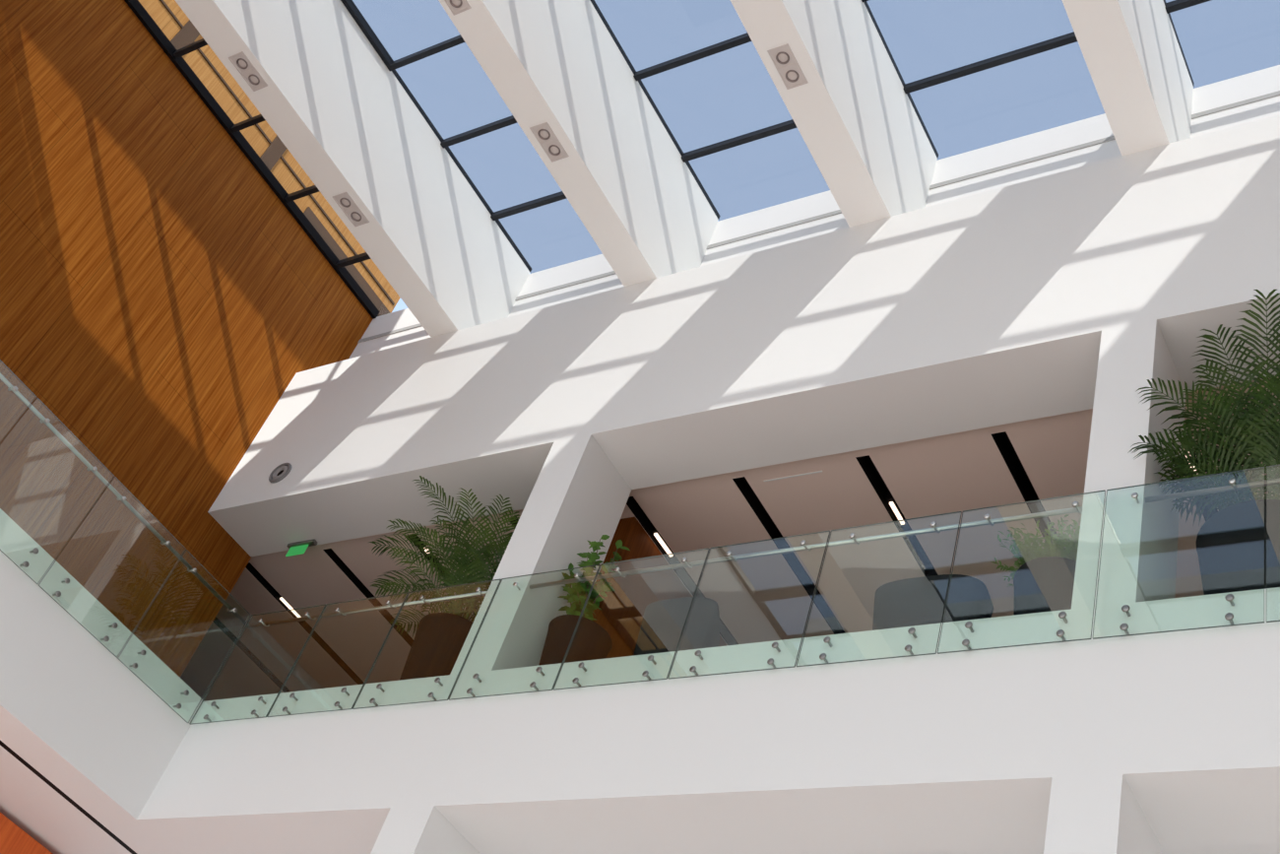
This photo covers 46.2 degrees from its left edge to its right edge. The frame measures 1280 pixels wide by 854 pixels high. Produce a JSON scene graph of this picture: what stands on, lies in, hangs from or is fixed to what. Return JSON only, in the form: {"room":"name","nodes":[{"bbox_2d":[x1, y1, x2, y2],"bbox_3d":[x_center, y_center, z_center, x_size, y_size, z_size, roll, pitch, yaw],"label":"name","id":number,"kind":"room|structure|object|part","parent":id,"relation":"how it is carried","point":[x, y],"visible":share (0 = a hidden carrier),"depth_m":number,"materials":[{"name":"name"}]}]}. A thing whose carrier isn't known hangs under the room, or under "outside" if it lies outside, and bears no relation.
{"room":"office building atrium","nodes":[
{"label":"office building atrium","id":0,"kind":"room"},
{"bbox_2d":[0,812,52,853],"bbox_3d":[-7.449,5.402,11.493,0.270,6.730,3.700,-11,-51,32],"label":"wall","id":1,"kind":"structure","parent":0,"point":[13,839],"depth_m":14.18,"materials":[{"name":"orange wood"}]},
{"bbox_2d":[0,0,400,677],"bbox_3d":[-8.498,-5.224,13.730,0.250,10.460,17.300,-11,-51,32],"label":"wall","id":2,"kind":"structure","parent":0,"point":[159,297],"depth_m":16.80,"materials":[{"name":"brown wood"}]},
{"bbox_2d":[170,19,199,50],"bbox_3d":[-5.266,-5.221,18.588,0.025,2.260,0.200,-11,-51,32],"label":"trim","id":3,"kind":"structure","parent":2,"relation":"attached to","point":[188,33],"depth_m":18.08,"materials":[{"name":"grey metal"}]},
{"bbox_2d":[260,134,287,170],"bbox_3d":[-4.429,-4.003,19.525,0.025,2.260,0.200,-11,-51,32],"label":"trim","id":4,"kind":"structure","parent":2,"relation":"attached to","point":[275,151],"depth_m":19.00,"materials":[{"name":"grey metal"}]},
{"bbox_2d":[159,0,394,316],"bbox_3d":[-5.777,-5.230,17.778,0.030,0.920,10.230,-11,-51,32],"label":"trim","id":5,"kind":"structure","parent":2,"relation":"attached to","point":[308,213],"depth_m":19.61,"materials":[{"name":"brown wood"}]},
{"bbox_2d":[0,508,1279,853],"bbox_3d":[-1.482,-3.056,6.231,32.000,1.300,29.000,-11,-51,32],"label":"fascia","id":6,"kind":"object","parent":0,"point":[953,752],"visible":1,"depth_m":10.86,"materials":[{"name":"white paint"}]},
{"bbox_2d":[0,359,36,442],"bbox_3d":[-5.793,-0.160,12.584,0.134,1.300,1.018,-11,-51,32],"label":"balustrade panel","id":7,"kind":"object","parent":6,"relation":"on","point":[15,388],"visible":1,"depth_m":13.10,"materials":[{"name":"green glass"}]},
{"bbox_2d":[0,397,114,583],"bbox_3d":[-5.300,0.556,13.134,0.134,1.300,1.016,-11,-51,32],"label":"balustrade panel","id":8,"kind":"object","parent":6,"relation":"on","point":[34,550],"visible":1,"depth_m":13.29,"materials":[{"name":"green glass"}]},
{"bbox_2d":[0,373,248,627],"bbox_3d":[-5.358,-0.111,13.378,0.037,0.038,6.045,-11,-51,32],"label":"handrail","id":9,"kind":"object","parent":8,"relation":"attached to","point":[55,431],"visible":1,"depth_m":13.94,"materials":[{"name":"silver metal"}]},
{"bbox_2d":[0,740,136,853],"bbox_3d":[-9.936,-3.616,8.236,0.090,0.055,22.279,-11,-51,32],"label":"trim","id":10,"kind":"structure","parent":6,"relation":"attached to","point":[2,743],"depth_m":13.56,"materials":[{"name":"black metal"}]},
{"bbox_2d":[38,476,186,656],"bbox_3d":[-4.808,1.272,13.685,0.134,1.300,1.017,-11,-51,32],"label":"balustrade panel","id":11,"kind":"object","parent":6,"relation":"on","point":[67,580],"visible":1,"depth_m":13.54,"materials":[{"name":"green glass"}]},
{"bbox_2d":[117,549,250,722],"bbox_3d":[-4.322,1.979,14.229,0.134,1.300,0.991,-11,-51,32],"label":"balustrade panel","id":12,"kind":"object","parent":6,"relation":"on","point":[143,652],"visible":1,"depth_m":14.08,"materials":[{"name":"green glass"}]},
{"bbox_2d":[189,604,325,724],"bbox_3d":[-3.587,2.270,14.229,1.021,1.300,0.134,-11,-51,32],"label":"balustrade panel","id":13,"kind":"object","parent":6,"relation":"on","point":[260,698],"visible":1,"depth_m":14.14,"materials":[{"name":"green glass"}]},
{"bbox_2d":[266,591,408,716],"bbox_3d":[-2.720,2.095,13.682,1.035,1.300,0.134,-11,-51,32],"label":"balustrade panel","id":14,"kind":"object","parent":6,"relation":"on","point":[344,689],"visible":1,"depth_m":13.58,"materials":[{"name":"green glass"}]},
{"bbox_2d":[247,590,487,628],"bbox_3d":[-2.619,1.732,14.180,3.102,0.038,0.037,-11,-51,32],"label":"handrail","id":15,"kind":"object","parent":14,"relation":"attached to","point":[455,597],"visible":1,"depth_m":14.10,"materials":[{"name":"silver metal"}]},
{"bbox_2d":[352,578,501,708],"bbox_3d":[-1.832,1.916,13.122,1.070,1.300,0.134,-11,-51,32],"label":"balustrade panel","id":16,"kind":"object","parent":6,"relation":"on","point":[437,679],"visible":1,"depth_m":13.01,"materials":[{"name":"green glass"}]},
{"bbox_2d":[369,475,519,680],"bbox_3d":[-1.922,1.841,14.188,2.131,2.134,1.902,-11,-51,32],"label":"potted palm","id":17,"kind":"object","parent":6,"relation":"on","point":[439,639],"visible":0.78,"depth_m":14.20,"materials":[{"name":"plant"}]},
{"bbox_2d":[399,612,473,680],"bbox_3d":[-1.847,2.285,13.714,0.736,0.930,0.736,-11,-51,32],"label":"pot","id":18,"kind":"object","parent":17,"relation":"on","point":[439,639],"depth_m":13.59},
{"bbox_3d":[-1.607,1.730,14.084,0.074,0.571,0.064,-11,-51,32],"label":"stem","id":19,"kind":"part","parent":17,"relation":"part of","materials":[{"name":"brown plant"}]},
{"bbox_2d":[448,564,600,700],"bbox_3d":[-0.935,1.735,12.555,1.059,1.300,0.134,-11,-51,32],"label":"balustrade panel","id":20,"kind":"object","parent":6,"relation":"on","point":[539,669],"visible":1,"depth_m":12.43,"materials":[{"name":"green glass"}]},
{"bbox_2d":[449,434,631,674],"bbox_3d":[-0.848,1.359,13.736,0.445,2.803,0.790,-11,-51,32],"label":"column","id":21,"kind":"structure","parent":6,"relation":"on","point":[578,496],"depth_m":13.59,"materials":[{"name":"white paint"}]},
{"bbox_2d":[538,534,629,665],"bbox_3d":[-0.477,1.707,13.186,0.593,1.796,0.586,-11,-51,32],"label":"potted plant","id":22,"kind":"object","parent":6,"relation":"on","point":[591,640],"visible":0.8,"depth_m":12.90,"materials":[{"name":"plant"}]},
{"bbox_2d":[538,614,612,665],"bbox_3d":[-0.620,2.075,12.836,0.586,0.740,0.586,-11,-51,32],"label":"pot","id":23,"kind":"object","parent":22,"relation":"on","point":[591,641],"depth_m":12.79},
{"bbox_3d":[-0.504,1.431,13.392,0.275,1.086,0.291,-11,-51,32],"label":"stem","id":24,"kind":"part","parent":22,"relation":"part of","materials":[{"name":"green plant"}]},
{"bbox_2d":[552,547,709,690],"bbox_3d":[-0.041,1.555,11.991,1.062,1.300,0.134,-11,-51,32],"label":"balustrade panel","id":25,"kind":"object","parent":6,"relation":"on","point":[651,657],"visible":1,"depth_m":11.86,"materials":[{"name":"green glass"}]},
{"bbox_2d":[633,596,719,655],"bbox_3d":[0.288,1.929,12.421,0.760,0.902,0.509,-11,-51,32],"label":"tub chair","id":26,"kind":"object","parent":6,"relation":"on","point":[663,622],"visible":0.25,"depth_m":12.37,"materials":[{"name":"grey fabric"}]},
{"bbox_2d":[667,529,830,679],"bbox_3d":[0.857,1.373,11.424,1.069,1.300,0.134,-11,-51,32],"label":"balustrade panel","id":27,"kind":"object","parent":6,"relation":"on","point":[770,661],"visible":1,"depth_m":11.28,"materials":[{"name":"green glass"}]},
{"bbox_2d":[796,511,961,666],"bbox_3d":[1.753,1.193,10.858,1.057,1.300,0.134,-11,-51,32],"label":"balustrade panel","id":28,"kind":"object","parent":6,"relation":"on","point":[822,656],"visible":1,"depth_m":10.71,"materials":[{"name":"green glass"}]},
{"bbox_2d":[529,506,1082,588],"bbox_3d":[1.085,0.985,11.842,4.895,0.038,0.037,-11,-51,32],"label":"handrail","id":29,"kind":"object","parent":28,"relation":"attached to","point":[1072,509],"visible":1,"depth_m":11.62,"materials":[{"name":"silver metal"}]},
{"bbox_2d":[872,574,994,630],"bbox_3d":[2.143,1.576,11.121,0.920,0.702,0.616,-11,-51,32],"label":"tub chair","id":30,"kind":"object","parent":6,"relation":"on","point":[917,601],"visible":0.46,"depth_m":11.02,"materials":[{"name":"grey fabric"}]},
{"bbox_3d":[2.174,1.596,11.162,0.754,0.140,0.515,-11,-51,32],"label":"seat","id":31,"kind":"part","parent":30,"relation":"part of","materials":[{"name":"grey fabric"}]},
{"bbox_2d":[936,489,1105,653],"bbox_3d":[2.639,1.014,10.299,1.045,1.300,0.134,-11,-51,32],"label":"balustrade panel","id":32,"kind":"object","parent":6,"relation":"on","point":[1061,614],"visible":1,"depth_m":10.14,"materials":[{"name":"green glass"}]},
{"bbox_2d":[991,513,1081,615],"bbox_3d":[2.888,1.234,10.738,0.820,1.080,0.990,-11,-51,32],"label":"potted fern","id":33,"kind":"object","parent":6,"relation":"on","point":[1044,581],"visible":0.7,"depth_m":10.58,"materials":[{"name":"green plant"}]},
{"bbox_2d":[1013,556,1076,615],"bbox_3d":[2.901,1.358,10.546,0.616,0.660,0.616,-11,-51,32],"label":"pot","id":34,"kind":"object","parent":33,"relation":"on","point":[1046,583],"depth_m":10.47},
{"bbox_2d":[1071,319,1185,608],"bbox_3d":[3.595,0.463,10.932,0.423,2.803,0.790,-11,-51,32],"label":"column","id":35,"kind":"structure","parent":6,"relation":"on","point":[1138,556],"depth_m":10.62,"materials":[{"name":"white paint"}]},
{"bbox_2d":[1092,466,1264,639],"bbox_3d":[3.517,0.837,9.745,1.037,1.300,0.134,-11,-51,32],"label":"balustrade panel","id":36,"kind":"object","parent":6,"relation":"on","point":[1230,597],"visible":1,"depth_m":9.59,"materials":[{"name":"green glass"}]},
{"bbox_2d":[1126,289,1279,594],"bbox_3d":[4.411,0.447,10.288,1.901,2.426,1.994,-11,-51,32],"label":"potted palm","id":37,"kind":"object","parent":6,"relation":"on","point":[1238,547],"visible":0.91,"depth_m":10.25,"materials":[{"name":"plant"}]},
{"bbox_2d":[1195,499,1279,594],"bbox_3d":[4.130,1.081,9.845,0.936,0.800,0.936,-11,-51,32],"label":"pot","id":38,"kind":"object","parent":37,"relation":"on","point":[1238,547],"depth_m":9.73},
{"bbox_2d":[1266,463,1279,622],"bbox_3d":[4.393,0.660,9.192,1.040,1.300,0.134,-11,-51,32],"label":"balustrade panel","id":39,"kind":"object","parent":6,"relation":"on","point":[1279,464],"visible":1,"depth_m":9.82,"materials":[{"name":"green glass"}]},
{"bbox_2d":[1144,477,1279,502],"bbox_3d":[5.070,0.181,9.326,3.822,0.038,0.037,-11,-51,32],"label":"handrail","id":40,"kind":"object","parent":39,"relation":"attached to","point":[1273,480],"visible":1,"depth_m":10.08,"materials":[{"name":"silver metal"}]},
{"bbox_2d":[592,515,727,658],"bbox_3d":[0.470,3.421,15.444,0.220,2.910,4.250,-11,-51,32],"label":"wall","id":41,"kind":"structure","parent":0,"point":[621,613],"depth_m":15.00,"materials":[{"name":"brown wood"}]},
{"bbox_2d":[180,376,1279,701],"bbox_3d":[4.867,2.129,14.632,32.000,0.250,6.710,-11,-51,32],"label":"ceiling","id":42,"kind":"structure","parent":0,"point":[760,599],"depth_m":14.88,"materials":[{"name":"beige paint"}]},
{"bbox_2d":[277,593,301,617],"bbox_3d":[-4.248,2.146,18.468,0.060,0.242,0.480,-11,-51,32],"label":"lamp","id":43,"kind":"object","parent":42,"relation":"attached to","point":[283,600],"visible":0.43,"depth_m":18.35,"materials":[{"name":"white plastic"}]},
{"bbox_2d":[650,525,675,558],"bbox_3d":[0.268,1.136,15.512,0.060,0.242,0.430,-11,-51,32],"label":"lamp","id":44,"kind":"object","parent":42,"relation":"attached to","point":[654,531],"visible":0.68,"depth_m":15.41,"materials":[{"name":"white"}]},
{"bbox_2d":[653,532,673,556],"bbox_3d":[0.242,1.212,15.437,0.034,0.022,0.350,-11,-51,32],"label":"diffuser","id":45,"kind":"object","parent":44,"relation":"attached to","point":[657,535],"depth_m":15.42,"materials":[{"name":"white plastic"}]},
{"bbox_2d":[213,431,1217,692],"bbox_3d":[4.921,2.166,14.705,32.000,0.316,6.530,-11,-51,32],"label":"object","id":46,"kind":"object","parent":42,"relation":"attached to","point":[1002,441],"depth_m":15.19,"materials":[{"name":"black metal"}]},
{"bbox_2d":[763,470,822,481],"bbox_3d":[1.434,0.465,14.116,0.620,0.006,0.015,-11,-51,32],"label":"trim","id":47,"kind":"structure","parent":42,"relation":"attached to","point":[818,471],"depth_m":14.11,"materials":[{"name":"white paint"}]},
{"bbox_2d":[886,490,907,525],"bbox_3d":[2.440,0.734,14.179,0.060,0.242,0.380,-11,-51,32],"label":"lamp","id":48,"kind":"object","parent":42,"relation":"attached to","point":[889,498],"visible":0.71,"depth_m":14.08,"materials":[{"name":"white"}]},
{"bbox_2d":[889,501,904,524],"bbox_3d":[2.414,0.809,14.104,0.034,0.022,0.300,-11,-51,32],"label":"diffuser","id":49,"kind":"object","parent":48,"relation":"attached to","point":[893,505],"depth_m":14.09,"materials":[{"name":"white plastic"}]},
{"bbox_2d":[207,114,1279,556],"bbox_3d":[6.125,-1.705,11.488,25.305,2.357,0.790,-11,-51,32],"label":"wall","id":50,"kind":"structure","parent":0,"point":[992,307],"depth_m":13.81,"materials":[{"name":"white paint"}]},
{"bbox_2d":[268,462,291,483],"bbox_3d":[-4.058,0.518,16.942,0.300,0.300,0.042,-11,-51,32],"label":"air nozzle","id":51,"kind":"object","parent":50,"relation":"attached to","point":[281,472],"visible":1,"depth_m":16.93,"materials":[{"name":"grey metal"}]},
{"bbox_3d":[-4.061,0.514,16.939,0.224,0.224,0.029,-11,-51,32],"label":"dish","id":52,"kind":"part","parent":51,"relation":"part of","materials":[{"name":"grey metal"}]},
{"bbox_2d":[285,538,317,556],"bbox_3d":[-3.853,1.379,17.002,0.420,0.175,0.070,-11,-51,32],"label":"exit sign","id":53,"kind":"object","parent":50,"relation":"hanging from","point":[297,547],"visible":1,"depth_m":16.99,"materials":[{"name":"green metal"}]},
{"bbox_3d":[-3.884,1.399,17.003,0.280,0.130,0.016,-11,-51,32],"label":"sign plate","id":54,"kind":"part","parent":53,"relation":"part of","materials":[{"name":"green plastic"}]},
{"bbox_2d":[349,64,1279,358],"bbox_3d":[6.560,-2.872,13.121,25.905,1.670,0.250,-11,-51,32],"label":"curb","id":55,"kind":"object","parent":50,"relation":"on","point":[1266,81],"depth_m":15.55,"materials":[{"name":"white paint"}]},
{"bbox_2d":[357,90,1279,342],"bbox_3d":[6.843,-3.255,13.121,25.305,0.060,0.012,-11,-51,32],"label":"trim","id":56,"kind":"structure","parent":55,"relation":"attached to","point":[1275,94],"depth_m":15.46,"materials":[{"name":"grey paint"}]},
{"bbox_3d":[-2.027,3.118,1.493,38.000,0.300,36.000,-11,-51,32],"label":"floor","id":57,"kind":"structure","parent":0,"visible":0},
{"bbox_2d":[370,805,480,853],"bbox_3d":[-2.536,5.608,9.703,0.445,6.790,0.770,-11,-51,32],"label":"column","id":58,"kind":"structure","parent":57,"relation":"on","point":[410,829],"depth_m":11.62,"materials":[{"name":"white paint"}]},
{"bbox_2d":[1043,773,1160,853],"bbox_3d":[1.906,4.712,6.899,0.423,6.790,0.770,-11,-51,32],"label":"column","id":59,"kind":"structure","parent":57,"relation":"on","point":[1087,813],"depth_m":8.77,"materials":[{"name":"white paint"}]},
{"bbox_3d":[-0.956,-12.885,5.744,27.305,1.750,8.300,-11,-51,32],"label":"roof","id":60,"kind":"structure","parent":0,"visible":0},
{"bbox_2d":[124,0,380,319],"bbox_3d":[-5.079,-5.228,16.815,2.245,0.130,10.310,-11,-51,32],"label":"window","id":61,"kind":"structure","parent":60,"relation":"attached to","point":[174,55],"depth_m":18.61,"materials":[{"name":"black metal"}]},
{"bbox_2d":[175,0,530,337],"bbox_3d":[-4.226,-4.868,15.557,0.420,1.718,10.240,-11,-51,32],"label":"roof beam","id":62,"kind":"structure","parent":60,"relation":"attached to","point":[330,97],"depth_m":16.66,"materials":[{"name":"white paint"}]},
{"bbox_2d":[227,51,267,91],"bbox_3d":[-4.032,-3.652,15.447,0.210,0.019,0.430,-11,-51,32],"label":"spotlight","id":63,"kind":"object","parent":62,"relation":"attached to","point":[240,61],"visible":1,"depth_m":15.45,"materials":[{"name":"grey metal"}]},
{"bbox_2d":[332,192,369,226],"bbox_3d":[-3.165,-2.377,16.432,0.210,0.019,0.430,-11,-51,32],"label":"spotlight","id":64,"kind":"object","parent":62,"relation":"attached to","point":[344,200],"visible":1,"depth_m":16.43,"materials":[{"name":"grey metal"}]},
{"bbox_2d":[340,0,566,271],"bbox_3d":[-2.847,-5.688,15.419,2.360,0.100,10.310,-11,-51,32],"label":"window","id":65,"kind":"structure","parent":60,"relation":"attached to","point":[392,65],"depth_m":17.31,"materials":[{"name":"black metal"}]},
{"bbox_3d":[-4.536,-6.588,15.174,0.065,0.099,7.140,-11,-51,32],"label":"frame","id":66,"kind":"part","parent":65,"relation":"part of","materials":[{"name":"black"}]},
{"bbox_3d":[-3.819,-5.514,16.033,0.034,0.068,10.240,-11,-51,32],"label":"frame","id":67,"kind":"part","parent":65,"relation":"part of","materials":[{"name":"black"}]},
{"bbox_2d":[438,0,718,286],"bbox_3d":[-1.950,-5.327,14.121,0.420,1.718,10.240,-11,-51,32],"label":"roof beam","id":68,"kind":"structure","parent":60,"relation":"attached to","point":[556,63],"depth_m":15.49,"materials":[{"name":"white paint"}]},
{"bbox_2d":[444,0,471,15],"bbox_3d":[-1.778,-4.067,14.066,0.210,0.019,0.430,-11,-51,32],"label":"spotlight","id":69,"kind":"object","parent":68,"relation":"attached to","point":[456,7],"visible":1,"depth_m":14.15,"materials":[{"name":"grey metal"}]},
{"bbox_2d":[529,122,569,162],"bbox_3d":[-0.907,-2.840,14.998,0.210,0.019,0.430,-11,-51,32],"label":"spotlight","id":70,"kind":"object","parent":68,"relation":"attached to","point":[543,132],"visible":1,"depth_m":15.00,"materials":[{"name":"grey metal"}]},
{"bbox_2d":[590,0,797,218],"bbox_3d":[-0.597,-6.142,13.998,2.300,0.100,10.310,-11,-51,32],"label":"window","id":71,"kind":"structure","parent":60,"relation":"attached to","point":[743,38],"depth_m":16.18,"materials":[{"name":"black metal"}]},
{"bbox_3d":[-1.544,-5.973,14.597,0.034,0.068,10.240,-11,-51,32],"label":"frame","id":72,"kind":"part","parent":71,"relation":"part of","materials":[{"name":"black"}]},
{"bbox_2d":[730,0,937,227],"bbox_3d":[0.283,-5.778,12.711,0.438,1.718,10.240,-11,-51,32],"label":"roof beam","id":73,"kind":"structure","parent":60,"relation":"attached to","point":[854,114],"depth_m":14.26,"materials":[{"name":"white paint"}]},
{"bbox_2d":[767,43,807,89],"bbox_3d":[1.338,-3.261,13.615,0.210,0.019,0.430,-11,-51,32],"label":"spotlight","id":74,"kind":"object","parent":73,"relation":"attached to","point":[783,57],"visible":1,"depth_m":13.62,"materials":[{"name":"grey metal"}]},
{"bbox_2d":[861,0,1077,157],"bbox_3d":[1.632,-6.591,12.591,2.272,0.100,10.310,-11,-51,32],"label":"window","id":75,"kind":"structure","parent":60,"relation":"attached to","point":[1067,38],"depth_m":14.99,"materials":[{"name":"black metal"}]},
{"bbox_3d":[0.697,-6.425,13.182,0.034,0.068,10.240,-11,-51,32],"label":"frame","id":76,"kind":"part","parent":75,"relation":"part of","materials":[{"name":"black"}]},
{"bbox_2d":[1061,0,1193,155],"bbox_3d":[2.491,-6.223,11.318,0.415,1.718,10.240,-11,-51,32],"label":"roof beam","id":77,"kind":"structure","parent":60,"relation":"attached to","point":[1130,49],"depth_m":12.95,"materials":[{"name":"white paint"}]},
{"bbox_2d":[1163,0,1211,85],"bbox_3d":[3.840,-7.037,11.197,2.295,0.100,10.310,-11,-51,32],"label":"window","id":78,"kind":"structure","parent":60,"relation":"attached to","point":[1173,6],"depth_m":13.98,"materials":[{"name":"black metal"}]},
{"bbox_3d":[2.895,-6.868,11.795,0.034,0.068,10.240,-11,-51,32],"label":"frame","id":79,"kind":"part","parent":78,"relation":"part of","materials":[{"name":"black"}]}
]}

